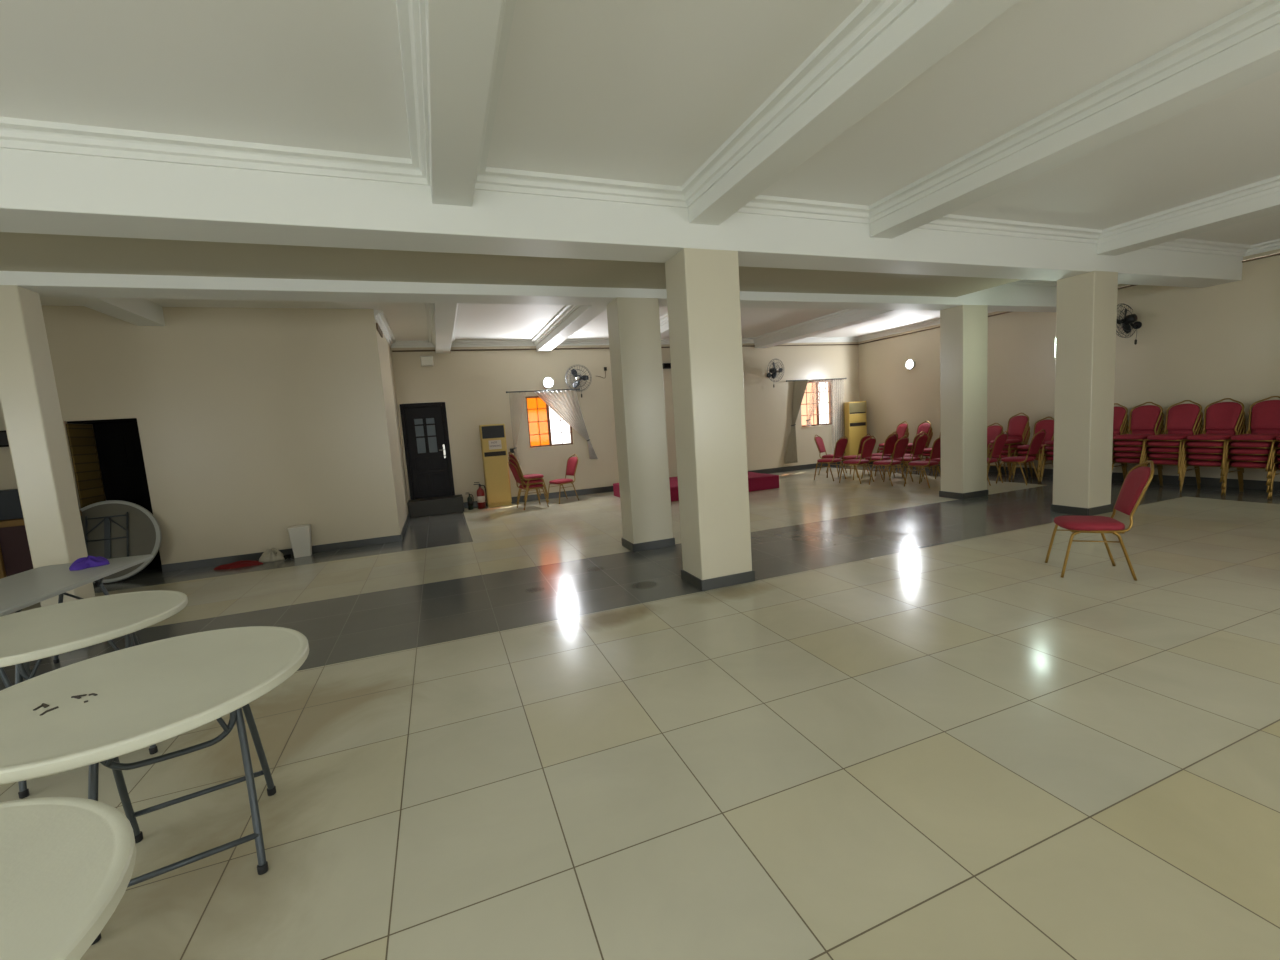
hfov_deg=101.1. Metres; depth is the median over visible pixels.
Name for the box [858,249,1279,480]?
wall
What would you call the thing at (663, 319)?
trim
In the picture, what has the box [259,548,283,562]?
plastic bag
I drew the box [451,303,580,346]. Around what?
trim
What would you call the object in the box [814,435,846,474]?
banquet chair
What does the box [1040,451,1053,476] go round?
banquet chair
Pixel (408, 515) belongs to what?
baseboard
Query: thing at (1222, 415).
banquet chair
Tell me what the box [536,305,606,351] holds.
beam
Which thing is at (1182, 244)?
trim
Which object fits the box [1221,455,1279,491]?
banquet chair
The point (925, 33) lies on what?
beam
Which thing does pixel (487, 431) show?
grille
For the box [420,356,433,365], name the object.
junction box
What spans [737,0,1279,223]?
trim
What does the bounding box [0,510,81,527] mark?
countertop
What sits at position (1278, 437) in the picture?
banquet chair
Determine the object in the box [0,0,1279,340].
ceiling
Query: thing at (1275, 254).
trim
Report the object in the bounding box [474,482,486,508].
fire extinguisher
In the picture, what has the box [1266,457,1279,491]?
banquet chair
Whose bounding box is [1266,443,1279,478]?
banquet chair
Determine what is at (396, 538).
baseboard
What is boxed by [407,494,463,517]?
step
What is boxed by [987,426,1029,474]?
banquet chair
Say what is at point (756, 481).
stage
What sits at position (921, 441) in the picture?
banquet chair
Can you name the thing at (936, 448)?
banquet chair
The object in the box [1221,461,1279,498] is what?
banquet chair
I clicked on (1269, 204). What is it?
beam
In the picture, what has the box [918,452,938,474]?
banquet chair
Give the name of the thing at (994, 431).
banquet chair
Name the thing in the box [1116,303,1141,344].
wall fan
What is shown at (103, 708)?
round table
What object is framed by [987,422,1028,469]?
banquet chair
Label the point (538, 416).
window
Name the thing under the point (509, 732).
floor
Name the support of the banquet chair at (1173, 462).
on the floor
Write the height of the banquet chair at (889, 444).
0.964 m
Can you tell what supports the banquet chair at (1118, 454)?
on the banquet chair at (1118, 460)
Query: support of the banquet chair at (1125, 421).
on the banquet chair at (1126, 425)
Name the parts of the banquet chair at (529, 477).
frame, seat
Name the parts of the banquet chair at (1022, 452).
seat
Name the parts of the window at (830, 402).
sill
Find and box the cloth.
[69,556,109,570]
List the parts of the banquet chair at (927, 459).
seat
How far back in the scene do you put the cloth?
3.98 m
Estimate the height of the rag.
0.067 m
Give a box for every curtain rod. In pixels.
[506,388,578,392]
[786,378,846,381]
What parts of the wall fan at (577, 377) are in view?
blade, blade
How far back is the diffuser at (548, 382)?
11.37 m
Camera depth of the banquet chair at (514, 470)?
10.32 m
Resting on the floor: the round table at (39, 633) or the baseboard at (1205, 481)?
the round table at (39, 633)
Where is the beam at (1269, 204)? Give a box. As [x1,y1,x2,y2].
[1097,191,1279,255]
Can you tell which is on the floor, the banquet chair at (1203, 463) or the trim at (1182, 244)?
the banquet chair at (1203, 463)
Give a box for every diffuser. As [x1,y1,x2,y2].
[544,378,552,386]
[906,360,912,367]
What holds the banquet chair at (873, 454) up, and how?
on the floor
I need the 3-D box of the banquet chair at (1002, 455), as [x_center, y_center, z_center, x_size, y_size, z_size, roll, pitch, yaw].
[7.166,-0.526,10.202,0.650,0.964,0.487,-6,7,-17]
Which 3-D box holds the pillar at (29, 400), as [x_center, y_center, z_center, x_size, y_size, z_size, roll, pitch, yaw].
[-5.087,-0.094,4.497,0.274,2.985,0.288,-6,7,-20]
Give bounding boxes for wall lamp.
[542,377,553,388]
[905,359,914,369]
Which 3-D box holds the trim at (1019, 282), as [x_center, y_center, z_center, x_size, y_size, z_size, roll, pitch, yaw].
[6.561,-3.134,7.867,3.450,0.118,1.310,-6,7,-20]
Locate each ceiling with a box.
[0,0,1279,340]
[0,232,1021,296]
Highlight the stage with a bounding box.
[613,471,778,501]
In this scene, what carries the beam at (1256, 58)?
attached to the ceiling at (643, 91)
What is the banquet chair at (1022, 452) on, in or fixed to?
on the banquet chair at (1033, 456)
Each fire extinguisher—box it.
[467,492,473,509]
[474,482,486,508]
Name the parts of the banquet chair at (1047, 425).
seat, leg, frame, backrest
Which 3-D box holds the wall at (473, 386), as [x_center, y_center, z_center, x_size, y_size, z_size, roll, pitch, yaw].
[-1.872,-1.320,11.633,17.300,3.420,0.200,-6,7,-20]
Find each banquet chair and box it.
[508,452,548,500]
[508,457,548,504]
[508,461,548,509]
[547,454,578,503]
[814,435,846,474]
[814,436,847,480]
[838,434,871,476]
[839,436,875,483]
[861,433,897,479]
[864,432,897,474]
[869,435,908,485]
[877,421,907,452]
[877,431,908,469]
[878,429,908,466]
[889,431,925,476]
[889,433,927,481]
[897,427,931,469]
[897,432,932,473]
[904,437,940,487]
[907,421,930,457]
[917,431,940,470]
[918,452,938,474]
[921,458,940,481]
[987,413,1028,465]
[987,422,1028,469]
[987,423,1002,464]
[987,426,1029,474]
[987,431,1007,485]
[987,432,1030,478]
[996,429,1045,484]
[1012,438,1053,476]
[1012,455,1052,479]
[1014,417,1053,471]
[1039,440,1053,466]
[1039,446,1053,471]
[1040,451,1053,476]
[1040,456,1052,481]
[1045,460,1153,580]
[1112,412,1163,466]
[1112,414,1127,449]
[1112,420,1163,467]
[1112,425,1163,468]
[1112,426,1128,476]
[1112,431,1163,485]
[1113,402,1162,462]
[1113,403,1127,440]
[1113,420,1127,469]
[1113,457,1124,479]
[1139,400,1201,467]
[1141,411,1202,473]
[1142,419,1202,479]
[1144,424,1202,486]
[1146,459,1199,492]
[1178,418,1244,482]
[1179,422,1245,488]
[1179,432,1245,495]
[1180,398,1244,469]
[1180,410,1244,475]
[1220,396,1279,471]
[1220,412,1279,478]
[1220,433,1279,484]
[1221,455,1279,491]
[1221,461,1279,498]
[1265,436,1279,471]
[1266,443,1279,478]
[1266,450,1279,484]
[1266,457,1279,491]
[1267,464,1279,498]
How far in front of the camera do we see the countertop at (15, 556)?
5.93 m
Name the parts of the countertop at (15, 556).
post, maroon panel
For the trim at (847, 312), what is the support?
attached to the wall at (473, 386)
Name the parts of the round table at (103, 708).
leg, leg, leg, leg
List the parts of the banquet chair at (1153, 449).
seat frame, seat, frame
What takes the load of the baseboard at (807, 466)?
attached to the wall at (473, 386)
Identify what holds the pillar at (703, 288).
on the floor
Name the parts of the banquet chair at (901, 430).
backrest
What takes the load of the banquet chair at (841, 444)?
on the floor
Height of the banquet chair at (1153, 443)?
0.964 m
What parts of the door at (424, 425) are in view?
pane, pane, pane, pane, pane, pane, handle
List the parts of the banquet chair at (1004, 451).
seat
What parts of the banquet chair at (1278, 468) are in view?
leg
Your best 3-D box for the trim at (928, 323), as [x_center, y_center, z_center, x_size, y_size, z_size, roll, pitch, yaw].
[5.484,-3.449,11.365,2.950,0.118,5.220,-6,7,-20]
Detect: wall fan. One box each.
[565,365,591,397]
[767,359,783,386]
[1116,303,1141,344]
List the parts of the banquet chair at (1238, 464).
leg, seat frame, seat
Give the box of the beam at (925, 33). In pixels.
[688,0,1018,224]
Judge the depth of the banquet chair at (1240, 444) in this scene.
7.08 m
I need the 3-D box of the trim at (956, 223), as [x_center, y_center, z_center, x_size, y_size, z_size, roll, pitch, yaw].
[5.183,-2.459,2.614,3.220,0.118,6.750,-6,7,-20]
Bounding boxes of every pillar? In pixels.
[0,285,94,606]
[606,297,674,551]
[665,248,754,590]
[939,305,987,499]
[1050,271,1117,515]
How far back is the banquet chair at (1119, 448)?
8.27 m
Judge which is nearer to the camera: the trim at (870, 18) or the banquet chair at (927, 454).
the trim at (870, 18)
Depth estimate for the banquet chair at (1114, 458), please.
8.69 m
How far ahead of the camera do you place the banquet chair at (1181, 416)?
7.90 m
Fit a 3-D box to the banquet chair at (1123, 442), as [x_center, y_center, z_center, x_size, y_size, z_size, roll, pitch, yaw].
[7.896,-0.650,8.365,0.650,0.964,0.487,-6,7,-21]
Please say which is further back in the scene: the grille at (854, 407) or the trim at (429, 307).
the grille at (854, 407)
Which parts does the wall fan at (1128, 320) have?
blade, motor, wall plate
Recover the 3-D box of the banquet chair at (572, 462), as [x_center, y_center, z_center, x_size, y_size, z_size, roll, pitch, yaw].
[-1.592,-0.035,11.070,0.650,0.964,0.487,-9,8,-40]
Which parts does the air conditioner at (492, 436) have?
panel, panel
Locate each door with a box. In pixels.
[65,418,161,571]
[400,402,454,499]
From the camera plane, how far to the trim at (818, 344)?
11.22 m
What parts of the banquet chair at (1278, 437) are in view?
leg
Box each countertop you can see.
[0,489,81,578]
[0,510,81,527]
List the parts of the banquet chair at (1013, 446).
seat, backrest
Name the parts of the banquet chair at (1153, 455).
seat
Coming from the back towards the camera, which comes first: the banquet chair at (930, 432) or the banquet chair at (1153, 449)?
the banquet chair at (930, 432)
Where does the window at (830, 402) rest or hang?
in the wall at (473, 386)
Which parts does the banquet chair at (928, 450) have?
seat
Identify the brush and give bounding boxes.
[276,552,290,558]
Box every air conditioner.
[479,424,511,506]
[843,401,866,465]
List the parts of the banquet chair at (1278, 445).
leg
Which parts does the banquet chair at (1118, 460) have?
seat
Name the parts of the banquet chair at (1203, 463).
leg, seat frame, seat, leg, leg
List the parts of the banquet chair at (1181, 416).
leg, seat frame, seat, leg, frame, backrest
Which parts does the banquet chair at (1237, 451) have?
seat frame, seat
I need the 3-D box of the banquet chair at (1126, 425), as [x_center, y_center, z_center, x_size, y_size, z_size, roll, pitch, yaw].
[7.749,-0.596,8.808,0.650,0.964,0.487,-6,7,-21]
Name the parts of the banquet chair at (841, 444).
seat, frame, backrest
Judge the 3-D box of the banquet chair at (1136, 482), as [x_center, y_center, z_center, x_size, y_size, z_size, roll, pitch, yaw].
[3.943,0.320,4.519,0.650,0.964,0.487,-1,7,24]
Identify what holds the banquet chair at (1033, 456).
on the floor
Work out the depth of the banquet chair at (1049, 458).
9.39 m
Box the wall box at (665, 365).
[662,363,670,368]
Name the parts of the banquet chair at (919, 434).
seat, frame, backrest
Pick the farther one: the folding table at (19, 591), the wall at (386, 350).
the wall at (386, 350)
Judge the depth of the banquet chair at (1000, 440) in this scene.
9.42 m
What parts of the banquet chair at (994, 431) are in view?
backrest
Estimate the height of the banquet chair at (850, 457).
0.964 m
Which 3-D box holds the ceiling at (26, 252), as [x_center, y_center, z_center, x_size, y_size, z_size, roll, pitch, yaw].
[-1.304,-2.173,4.929,13.450,0.330,1.310,-6,7,-20]
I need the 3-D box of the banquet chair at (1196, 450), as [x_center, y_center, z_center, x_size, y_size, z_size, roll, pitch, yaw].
[8.219,-0.488,7.541,0.650,0.964,0.487,-6,7,-21]
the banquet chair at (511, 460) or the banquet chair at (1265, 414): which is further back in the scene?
the banquet chair at (511, 460)
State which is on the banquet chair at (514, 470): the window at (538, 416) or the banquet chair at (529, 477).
the banquet chair at (529, 477)
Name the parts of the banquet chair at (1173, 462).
leg, seat, leg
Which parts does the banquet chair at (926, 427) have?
backrest, frame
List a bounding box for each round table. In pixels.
[0,590,187,798]
[0,626,308,944]
[0,797,135,959]
[80,500,161,582]
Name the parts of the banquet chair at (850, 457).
seat, frame, backrest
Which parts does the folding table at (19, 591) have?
leg, leg, leg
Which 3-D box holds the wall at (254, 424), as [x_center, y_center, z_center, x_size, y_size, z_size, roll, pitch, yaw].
[-6.316,-0.524,7.137,5.320,3.420,0.580,-6,7,-20]
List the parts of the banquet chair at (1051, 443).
leg, seat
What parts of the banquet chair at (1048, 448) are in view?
leg, seat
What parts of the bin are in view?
lid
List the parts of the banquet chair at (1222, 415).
leg, seat frame, seat, frame, backrest, leg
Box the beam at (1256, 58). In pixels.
[870,24,1279,238]
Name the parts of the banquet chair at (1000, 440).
seat, frame, backrest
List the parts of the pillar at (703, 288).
skirting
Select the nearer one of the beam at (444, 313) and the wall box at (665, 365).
the beam at (444, 313)
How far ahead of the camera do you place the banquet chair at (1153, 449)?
7.81 m
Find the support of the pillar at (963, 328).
on the floor
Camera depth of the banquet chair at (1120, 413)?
8.71 m
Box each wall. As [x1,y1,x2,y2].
[0,306,402,564]
[380,335,407,527]
[391,342,859,502]
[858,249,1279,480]
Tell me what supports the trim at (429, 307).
attached to the wall at (386, 350)
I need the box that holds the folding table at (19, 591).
[0,554,152,687]
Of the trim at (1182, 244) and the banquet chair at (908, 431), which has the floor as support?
the banquet chair at (908, 431)
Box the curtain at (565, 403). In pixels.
[535,390,597,458]
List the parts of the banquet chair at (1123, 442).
seat, backrest, frame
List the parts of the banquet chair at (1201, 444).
leg, seat frame, seat, leg, backrest, frame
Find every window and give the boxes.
[525,396,574,448]
[801,380,834,427]
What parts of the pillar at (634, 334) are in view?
skirting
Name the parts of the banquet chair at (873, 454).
seat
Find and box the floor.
[0,465,1279,959]
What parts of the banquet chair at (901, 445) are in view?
seat, frame, backrest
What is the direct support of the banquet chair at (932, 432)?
on the floor
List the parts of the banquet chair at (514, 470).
backrest, frame, seat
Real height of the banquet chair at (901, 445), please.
0.964 m
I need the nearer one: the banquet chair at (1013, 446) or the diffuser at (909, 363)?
the banquet chair at (1013, 446)
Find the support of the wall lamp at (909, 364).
attached to the wall at (1205, 346)
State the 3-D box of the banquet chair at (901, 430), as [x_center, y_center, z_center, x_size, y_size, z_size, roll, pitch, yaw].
[6.028,-0.896,12.554,0.650,0.964,0.487,-5,6,-8]
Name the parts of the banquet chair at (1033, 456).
seat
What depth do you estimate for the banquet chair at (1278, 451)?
6.84 m
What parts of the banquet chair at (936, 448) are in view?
leg, seat, leg, frame, backrest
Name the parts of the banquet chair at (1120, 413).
backrest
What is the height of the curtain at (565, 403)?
1.561 m
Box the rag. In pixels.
[213,560,262,569]
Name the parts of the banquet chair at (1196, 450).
leg, seat frame, seat, frame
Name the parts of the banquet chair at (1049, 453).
leg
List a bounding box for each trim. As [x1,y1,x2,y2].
[0,0,429,185]
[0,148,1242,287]
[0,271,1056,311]
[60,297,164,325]
[373,309,433,347]
[376,323,382,337]
[392,344,857,351]
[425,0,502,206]
[425,303,434,346]
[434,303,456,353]
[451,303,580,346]
[474,0,917,207]
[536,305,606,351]
[558,313,667,345]
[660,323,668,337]
[661,309,869,344]
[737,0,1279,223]
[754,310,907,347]
[788,311,995,342]
[858,253,1279,344]
[918,175,1279,243]
[1004,279,1056,286]
[1146,238,1279,256]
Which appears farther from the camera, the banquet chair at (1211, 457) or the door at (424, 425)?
the door at (424, 425)
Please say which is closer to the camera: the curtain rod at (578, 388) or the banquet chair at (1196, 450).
the banquet chair at (1196, 450)
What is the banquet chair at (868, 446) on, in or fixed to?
on the floor
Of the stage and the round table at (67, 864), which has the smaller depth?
the round table at (67, 864)
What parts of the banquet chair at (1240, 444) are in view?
seat frame, seat, backrest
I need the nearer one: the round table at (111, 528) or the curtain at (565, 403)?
the round table at (111, 528)
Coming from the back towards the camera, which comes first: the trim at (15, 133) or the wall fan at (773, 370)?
the wall fan at (773, 370)
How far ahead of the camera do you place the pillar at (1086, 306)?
6.60 m
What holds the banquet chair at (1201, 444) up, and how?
on the banquet chair at (1211, 457)
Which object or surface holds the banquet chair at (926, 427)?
on the banquet chair at (930, 432)
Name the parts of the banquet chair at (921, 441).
seat, frame, backrest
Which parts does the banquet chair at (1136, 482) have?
leg, leg, seat, seat frame, leg, frame, leg, backrest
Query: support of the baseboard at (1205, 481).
attached to the wall at (1205, 346)
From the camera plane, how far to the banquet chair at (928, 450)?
11.41 m
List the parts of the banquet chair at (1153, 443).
seat frame, seat, backrest, frame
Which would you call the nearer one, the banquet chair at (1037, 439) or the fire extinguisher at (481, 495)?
the banquet chair at (1037, 439)
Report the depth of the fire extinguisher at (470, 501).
10.75 m
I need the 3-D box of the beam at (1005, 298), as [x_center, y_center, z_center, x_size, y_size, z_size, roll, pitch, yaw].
[0.001,-2.361,6.333,16.900,0.440,0.400,-6,7,-20]
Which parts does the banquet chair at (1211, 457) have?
leg, seat frame, seat, leg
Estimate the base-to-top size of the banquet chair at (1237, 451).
0.964 m
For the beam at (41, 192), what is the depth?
3.89 m
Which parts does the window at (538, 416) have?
pane, sill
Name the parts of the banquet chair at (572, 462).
seat, backrest, frame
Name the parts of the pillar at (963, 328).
skirting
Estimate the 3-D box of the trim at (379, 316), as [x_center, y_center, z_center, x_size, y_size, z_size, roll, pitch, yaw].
[-3.976,-2.561,9.082,0.810,0.118,2.850,-6,7,-20]
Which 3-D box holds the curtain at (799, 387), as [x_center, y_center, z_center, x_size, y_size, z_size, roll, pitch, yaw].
[4.056,-1.505,13.690,0.822,2.106,0.094,-6,7,-20]
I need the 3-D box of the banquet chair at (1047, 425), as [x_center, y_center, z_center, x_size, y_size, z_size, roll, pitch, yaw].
[7.287,-0.662,9.682,0.650,0.964,0.487,-6,7,-19]
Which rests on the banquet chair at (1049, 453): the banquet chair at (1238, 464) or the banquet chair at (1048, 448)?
the banquet chair at (1048, 448)
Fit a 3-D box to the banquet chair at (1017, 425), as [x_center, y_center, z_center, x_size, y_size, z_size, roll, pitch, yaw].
[7.101,-0.795,10.152,0.650,0.964,0.487,-6,7,-16]
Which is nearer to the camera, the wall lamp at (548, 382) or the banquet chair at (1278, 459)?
the banquet chair at (1278, 459)
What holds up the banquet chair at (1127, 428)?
on the banquet chair at (1114, 458)
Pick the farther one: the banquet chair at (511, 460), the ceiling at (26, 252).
the banquet chair at (511, 460)
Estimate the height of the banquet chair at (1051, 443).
0.964 m
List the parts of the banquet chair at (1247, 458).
seat frame, seat, leg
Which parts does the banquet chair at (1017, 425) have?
seat, backrest, frame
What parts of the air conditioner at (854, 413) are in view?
panel, panel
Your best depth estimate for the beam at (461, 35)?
2.49 m
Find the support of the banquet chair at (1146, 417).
on the banquet chair at (1123, 442)
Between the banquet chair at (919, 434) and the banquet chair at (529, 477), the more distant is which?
the banquet chair at (919, 434)
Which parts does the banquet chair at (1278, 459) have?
leg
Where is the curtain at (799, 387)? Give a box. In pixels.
[784,380,807,463]
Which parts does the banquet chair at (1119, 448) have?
seat frame, seat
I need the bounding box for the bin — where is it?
[287,524,311,557]
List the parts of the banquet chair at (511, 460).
backrest, frame, seat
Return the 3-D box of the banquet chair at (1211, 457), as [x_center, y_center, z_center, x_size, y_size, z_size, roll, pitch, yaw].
[8.237,-0.397,7.550,0.650,0.964,0.487,-6,7,-21]
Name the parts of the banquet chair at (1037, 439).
leg, seat, leg, frame, leg, backrest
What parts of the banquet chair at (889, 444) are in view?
seat, frame, backrest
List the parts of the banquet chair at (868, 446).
seat, frame, backrest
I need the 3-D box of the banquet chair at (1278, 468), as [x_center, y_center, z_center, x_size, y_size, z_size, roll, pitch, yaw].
[8.574,-0.238,6.749,0.650,0.964,0.487,-6,7,-21]
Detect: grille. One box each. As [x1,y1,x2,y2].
[481,425,504,438]
[849,402,865,412]
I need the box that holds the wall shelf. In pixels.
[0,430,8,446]
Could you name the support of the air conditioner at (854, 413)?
on the floor
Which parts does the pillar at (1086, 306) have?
skirting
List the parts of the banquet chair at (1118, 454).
seat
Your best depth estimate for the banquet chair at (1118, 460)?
8.33 m
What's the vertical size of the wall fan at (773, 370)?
0.701 m
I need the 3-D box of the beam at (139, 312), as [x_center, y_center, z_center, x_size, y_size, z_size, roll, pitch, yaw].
[-5.820,-1.992,5.617,0.280,0.240,2.370,-6,7,-20]
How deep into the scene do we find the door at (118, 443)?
7.08 m
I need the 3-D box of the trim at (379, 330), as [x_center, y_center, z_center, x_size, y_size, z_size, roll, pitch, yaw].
[-3.992,-2.291,8.078,0.025,0.090,0.750,-6,7,-20]
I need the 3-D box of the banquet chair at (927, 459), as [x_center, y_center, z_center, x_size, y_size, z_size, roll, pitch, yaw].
[5.896,-0.445,10.233,0.487,0.964,0.650,-7,7,-28]
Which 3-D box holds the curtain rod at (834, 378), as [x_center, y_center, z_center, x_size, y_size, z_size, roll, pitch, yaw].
[4.626,-2.632,13.849,1.944,0.044,0.112,-6,7,-20]
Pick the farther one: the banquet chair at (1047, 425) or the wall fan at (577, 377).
the wall fan at (577, 377)
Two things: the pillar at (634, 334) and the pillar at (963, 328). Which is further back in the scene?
the pillar at (963, 328)
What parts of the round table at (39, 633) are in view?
leg, leg, leg, leg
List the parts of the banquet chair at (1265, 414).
leg, seat frame, seat, frame, backrest, leg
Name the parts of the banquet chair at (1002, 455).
seat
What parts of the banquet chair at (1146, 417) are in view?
seat, frame, backrest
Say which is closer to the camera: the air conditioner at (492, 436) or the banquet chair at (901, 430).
the air conditioner at (492, 436)
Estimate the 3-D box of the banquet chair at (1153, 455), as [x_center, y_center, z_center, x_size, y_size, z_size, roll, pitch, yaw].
[8.066,-0.430,7.956,0.650,0.964,0.487,-6,7,-19]
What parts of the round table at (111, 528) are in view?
leg, support rail, leg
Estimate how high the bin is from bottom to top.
0.430 m
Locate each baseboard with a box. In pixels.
[161,535,401,571]
[400,513,409,538]
[464,461,843,508]
[868,461,1279,490]
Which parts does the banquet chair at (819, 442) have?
backrest, frame, seat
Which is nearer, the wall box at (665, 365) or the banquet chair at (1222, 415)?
the banquet chair at (1222, 415)
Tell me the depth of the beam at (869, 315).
10.76 m
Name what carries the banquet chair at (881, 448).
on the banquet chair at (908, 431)
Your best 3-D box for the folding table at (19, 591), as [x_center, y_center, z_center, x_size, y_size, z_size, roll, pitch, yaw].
[-4.123,1.076,3.580,0.750,0.738,1.520,-6,7,-16]
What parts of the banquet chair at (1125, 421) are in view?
backrest, frame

